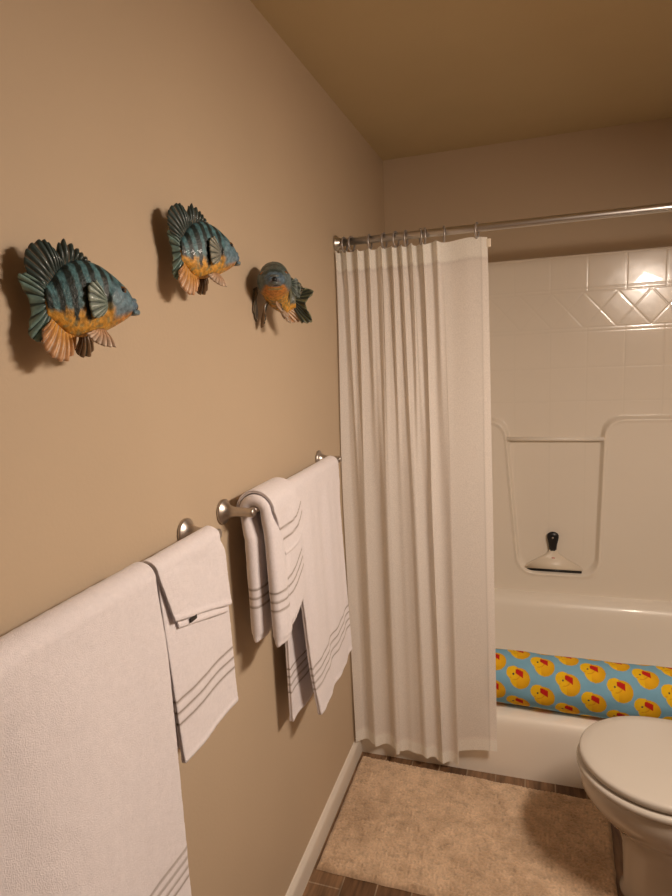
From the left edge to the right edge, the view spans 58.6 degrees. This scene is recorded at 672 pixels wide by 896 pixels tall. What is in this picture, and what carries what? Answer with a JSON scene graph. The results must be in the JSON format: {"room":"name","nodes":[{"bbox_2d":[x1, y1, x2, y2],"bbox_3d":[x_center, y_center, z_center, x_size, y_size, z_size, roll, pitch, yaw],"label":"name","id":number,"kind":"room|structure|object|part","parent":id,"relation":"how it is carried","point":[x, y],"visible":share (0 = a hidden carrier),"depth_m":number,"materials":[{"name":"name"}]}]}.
{"room":"bathroom","nodes":[
{"label":"bathroom","id":0,"kind":"room"},
{"bbox_2d":[0,0,384,895],"bbox_3d":[-0.368,0.205,1.149,0.100,2.440,4.059,0,10,18],"label":"wall","id":1,"kind":"structure","parent":0,"point":[115,114],"depth_m":1.19,"materials":[{"name":"paint"}]},
{"bbox_2d":[18,238,139,361],"bbox_3d":[-0.356,-0.205,0.839,0.086,0.165,0.159,0,10,18],"label":"fish","id":2,"kind":"object","parent":1,"relation":"attached to","point":[70,296],"visible":1,"depth_m":0.81},
{"bbox_2d":[177,518,221,540],"bbox_3d":[-0.357,0.218,0.893,0.079,0.056,0.666,0,10,18],"label":"towel bar","id":3,"kind":"object","parent":1,"relation":"attached to","point":[186,527],"visible":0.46,"depth_m":1.17,"materials":[{"name":"silver metal"}]},
{"bbox_2d":[0,562,191,895],"bbox_3d":[-0.343,0.548,0.841,0.064,0.690,0.361,0,10,18],"label":"bath towel","id":4,"kind":"object","parent":3,"relation":"hanging from","point":[91,804],"visible":1,"depth_m":0.80,"materials":[{"name":"white fabric"}]},
{"bbox_2d":[147,528,237,762],"bbox_3d":[-0.259,0.349,1.093,0.046,0.368,0.212,0,10,18],"label":"hand towel","id":5,"kind":"object","parent":3,"relation":"hanging from","point":[200,654],"visible":0.59,"depth_m":1.07,"materials":[{"name":"white fabric"}]},
{"bbox_2d":[142,526,231,627],"bbox_3d":[-0.266,0.250,1.072,0.056,0.175,0.210,0,10,18],"label":"washcloth","id":6,"kind":"object","parent":5,"relation":"hanging from","point":[192,573],"visible":0.88,"depth_m":1.06,"materials":[{"name":"white fabric"}]},
{"bbox_2d":[166,203,240,294],"bbox_3d":[-0.253,-0.375,1.143,0.088,0.168,0.158,0,10,18],"label":"fish","id":7,"kind":"object","parent":1,"relation":"attached to","point":[201,252],"visible":1,"depth_m":1.11},
{"bbox_2d":[217,450,341,523],"bbox_3d":[-0.118,0.089,1.621,0.079,0.056,0.692,0,10,18],"label":"towel bar","id":8,"kind":"object","parent":1,"relation":"attached to","point":[225,511],"visible":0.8,"depth_m":1.32,"materials":[{"name":"silver metal"}]},
{"bbox_3d":[-0.216,0.142,1.324,0.079,0.056,0.056,0,10,18],"label":"post","id":9,"kind":"part","parent":8,"relation":"part of","materials":[{"name":"silver metal"}]},
{"bbox_2d":[236,477,305,646],"bbox_3d":[-0.147,0.260,1.435,0.108,0.364,0.208,0,10,18],"label":"hand towel","id":10,"kind":"object","parent":8,"relation":"hanging from","point":[273,542],"visible":0.98,"depth_m":1.36,"materials":[{"name":"white fabric"}]},
{"bbox_3d":[-0.091,0.089,1.613,0.017,0.017,0.636,0,10,18],"label":"rail","id":11,"kind":"part","parent":8,"relation":"part of","materials":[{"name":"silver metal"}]},
{"bbox_2d":[285,456,351,721],"bbox_3d":[-0.056,0.386,1.695,0.082,0.667,0.418,0,10,18],"label":"bath towel","id":12,"kind":"object","parent":8,"relation":"hanging from","point":[318,647],"visible":0.73,"depth_m":1.66,"materials":[{"name":"white fabric"}]},
{"bbox_3d":[-0.020,0.036,1.919,0.079,0.056,0.056,0,10,18],"label":"post","id":13,"kind":"part","parent":8,"relation":"part of","materials":[{"name":"silver metal"}]},
{"bbox_2d":[253,262,313,327],"bbox_3d":[-0.141,-0.379,1.482,0.108,0.158,0.158,2,11,29],"label":"fish","id":14,"kind":"object","parent":1,"relation":"attached to","point":[283,293],"visible":1,"depth_m":1.47},
{"bbox_2d":[285,738,361,895],"bbox_3d":[-0.378,1.434,0.952,0.014,0.080,3.074,0,10,18],"label":"baseboard","id":15,"kind":"structure","parent":1,"relation":"attached to","point":[298,884],"depth_m":1.97,"materials":[{"name":"paint"}]},
{"bbox_2d":[333,203,671,250],"bbox_3d":[0.719,-0.712,1.853,1.519,0.054,0.054,0,10,18],"label":"shower curtain rod","id":16,"kind":"object","parent":1,"relation":"attached to","point":[665,207],"visible":0.87,"depth_m":1.89,"materials":[{"name":"silver metal"}]},
{"bbox_2d":[341,237,347,252],"bbox_3d":[0.029,-0.707,2.080,0.006,0.055,0.047,2,10,29],"label":"curtain ring","id":17,"kind":"object","parent":16,"relation":"hanging from","point":[342,237],"visible":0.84,"depth_m":2.07,"materials":[{"name":"grey metal"}]},
{"bbox_2d":[348,236,355,251],"bbox_3d":[0.054,-0.707,2.072,0.007,0.055,0.047,3,11,34],"label":"curtain ring","id":18,"kind":"object","parent":16,"relation":"hanging from","point":[349,236],"visible":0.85,"depth_m":2.06,"materials":[{"name":"grey metal"}]},
{"bbox_2d":[367,234,372,249],"bbox_3d":[0.116,-0.706,2.052,0.007,0.055,0.047,1,10,22],"label":"curtain ring","id":19,"kind":"object","parent":16,"relation":"hanging from","point":[368,235],"visible":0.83,"depth_m":2.04,"materials":[{"name":"grey metal"}]},
{"bbox_2d":[380,232,387,248],"bbox_3d":[0.163,-0.706,2.036,0.007,0.055,0.047,3,11,32],"label":"curtain ring","id":20,"kind":"object","parent":16,"relation":"hanging from","point":[382,233],"visible":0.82,"depth_m":2.02,"materials":[{"name":"grey metal"}]},
{"bbox_2d":[392,231,399,247],"bbox_3d":[0.202,-0.706,2.024,0.007,0.055,0.047,4,11,35],"label":"curtain ring","id":21,"kind":"object","parent":16,"relation":"hanging from","point":[394,232],"visible":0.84,"depth_m":2.01,"materials":[{"name":"grey metal"}]},
{"bbox_2d":[403,230,407,246],"bbox_3d":[0.235,-0.706,2.013,0.007,0.055,0.047,1,10,22],"label":"curtain ring","id":22,"kind":"object","parent":16,"relation":"hanging from","point":[404,241],"visible":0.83,"depth_m":2.00,"materials":[{"name":"grey metal"}]},
{"bbox_2d":[335,237,496,765],"bbox_3d":[0.294,0.250,2.134,0.536,1.891,0.071,0,10,18],"label":"shower curtain","id":23,"kind":"object","parent":16,"relation":"hanging from","point":[414,332],"visible":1,"depth_m":2.11,"materials":[{"name":"fabric"}]},
{"bbox_2d":[419,228,421,244],"bbox_3d":[0.282,-0.706,1.997,0.007,0.055,0.047,-3,9,2],"label":"curtain ring","id":24,"kind":"object","parent":16,"relation":"hanging from","point":[420,229],"visible":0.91,"depth_m":1.98,"materials":[{"name":"grey metal"}]},
{"bbox_2d":[424,228,425,243],"bbox_3d":[0.296,-0.706,1.993,0.007,0.055,0.047,-2,9,6],"label":"curtain ring","id":25,"kind":"object","parent":16,"relation":"hanging from","point":[424,228],"visible":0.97,"depth_m":1.97,"materials":[{"name":"grey metal"}]},
{"bbox_2d":[443,226,444,241],"bbox_3d":[0.356,-0.705,1.973,0.006,0.055,0.047,-2,9,8],"label":"curtain ring","id":26,"kind":"object","parent":16,"relation":"hanging from","point":[443,226],"visible":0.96,"depth_m":1.95,"materials":[{"name":"grey metal"}]},
{"bbox_2d":[474,222,479,238],"bbox_3d":[0.457,-0.705,1.940,0.007,0.055,0.047,2,11,29],"label":"curtain ring","id":27,"kind":"object","parent":16,"relation":"hanging from","point":[476,223],"visible":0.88,"depth_m":1.93,"materials":[{"name":"grey metal"}]},
{"bbox_2d":[250,0,671,160],"bbox_3d":[0.341,-1.044,0.695,1.720,0.100,4.059,0,10,18],"label":"ceiling","id":28,"kind":"structure","parent":0,"point":[413,77],"depth_m":1.85,"materials":[{"name":"paint"}]},
{"bbox_2d":[302,752,622,895],"bbox_3d":[0.463,1.460,1.100,1.720,0.100,4.059,0,10,18],"label":"floor","id":29,"kind":"structure","parent":0,"point":[320,883],"depth_m":1.90,"materials":[{"name":"brown tile"}]},
{"bbox_2d":[317,756,617,895],"bbox_3d":[0.432,1.259,1.961,0.906,0.022,0.558,0,10,18],"label":"bath rug","id":30,"kind":"object","parent":29,"relation":"on","point":[422,831],"visible":0.98,"depth_m":1.93,"materials":[{"name":"beige carpet"}]},
{"bbox_2d":[361,588,671,788],"bbox_3d":[0.921,0.945,2.491,1.512,0.428,0.769,0,10,18],"label":"bathtub","id":31,"kind":"object","parent":29,"relation":"on","point":[536,744],"visible":0.35,"depth_m":2.62,"materials":[{"name":"beige ceramic"}]},
{"bbox_2d":[339,246,671,601],"bbox_3d":[0.886,0.073,2.373,1.518,1.699,0.751,0,10,18],"label":"tub surround","id":32,"kind":"object","parent":31,"relation":"on","point":[581,344],"visible":0.62,"depth_m":2.65,"materials":[{"name":"plastic"}]},
{"bbox_2d":[524,532,581,572],"bbox_3d":[1.006,0.481,2.772,0.255,0.192,0.026,0,10,18],"label":"squeegee","id":33,"kind":"object","parent":32,"relation":"in","point":[552,561],"visible":1,"depth_m":2.77,"materials":[{"name":"plastic"}]},
{"bbox_3d":[1.003,0.430,2.766,0.052,0.090,0.023,0,10,18],"label":"handle","id":34,"kind":"part","parent":33,"relation":"part of","materials":[{"name":"black plastic"}]},
{"bbox_3d":[1.012,0.570,2.789,0.248,0.012,0.007,0,10,18],"label":"rubber blade","id":35,"kind":"part","parent":33,"relation":"part of","materials":[{"name":"black rubber"}]},
{"bbox_3d":[0.979,-0.041,2.686,0.422,0.020,0.020,0,10,18],"label":"rail","id":36,"kind":"part","parent":32,"relation":"part of","materials":[{"name":"beige"}]},
{"bbox_3d":[0.988,-0.071,2.683,1.495,1.515,0.032,0,10,18],"label":"panel","id":37,"kind":"part","parent":32,"relation":"part of","materials":[{"name":"plastic"}]},
{"bbox_2d":[495,648,671,719],"bbox_3d":[0.998,0.869,2.161,0.888,0.191,0.205,0,10,18],"label":"bath mat","id":38,"kind":"object","parent":31,"relation":"on","point":[578,686],"visible":0.93,"depth_m":2.12,"materials":[{"name":"fabric"}]},
{"bbox_2d":[576,716,671,895],"bbox_3d":[1.042,0.905,1.612,0.732,0.775,0.450,0,10,18],"label":"toilet","id":39,"kind":"object","parent":29,"relation":"on","point":[624,762],"visible":1,"depth_m":1.63,"materials":[{"name":"ceramic"}]},
{"bbox_3d":[0.920,0.891,1.650,0.478,0.022,0.404,0,10,18],"label":"seat","id":40,"kind":"part","parent":39,"relation":"part of","materials":[{"name":"plastic"}]},
{"bbox_3d":[0.922,0.863,1.644,0.470,0.027,0.392,0,10,18],"label":"lid","id":41,"kind":"part","parent":39,"relation":"part of","materials":[{"name":"plastic"}]},
{"bbox_3d":[0.974,1.095,1.668,0.555,0.390,0.390,0,10,18],"label":"bowl","id":42,"kind":"part","parent":39,"relation":"part of","materials":[{"name":"ceramic"}]},
{"bbox_2d":[383,117,671,262],"bbox_3d":[1.011,-0.122,2.752,1.520,2.440,0.100,0,10,18],"label":"wall","id":43,"kind":"structure","parent":0,"point":[627,165],"depth_m":2.56,"materials":[{"name":"paint"}]}
]}

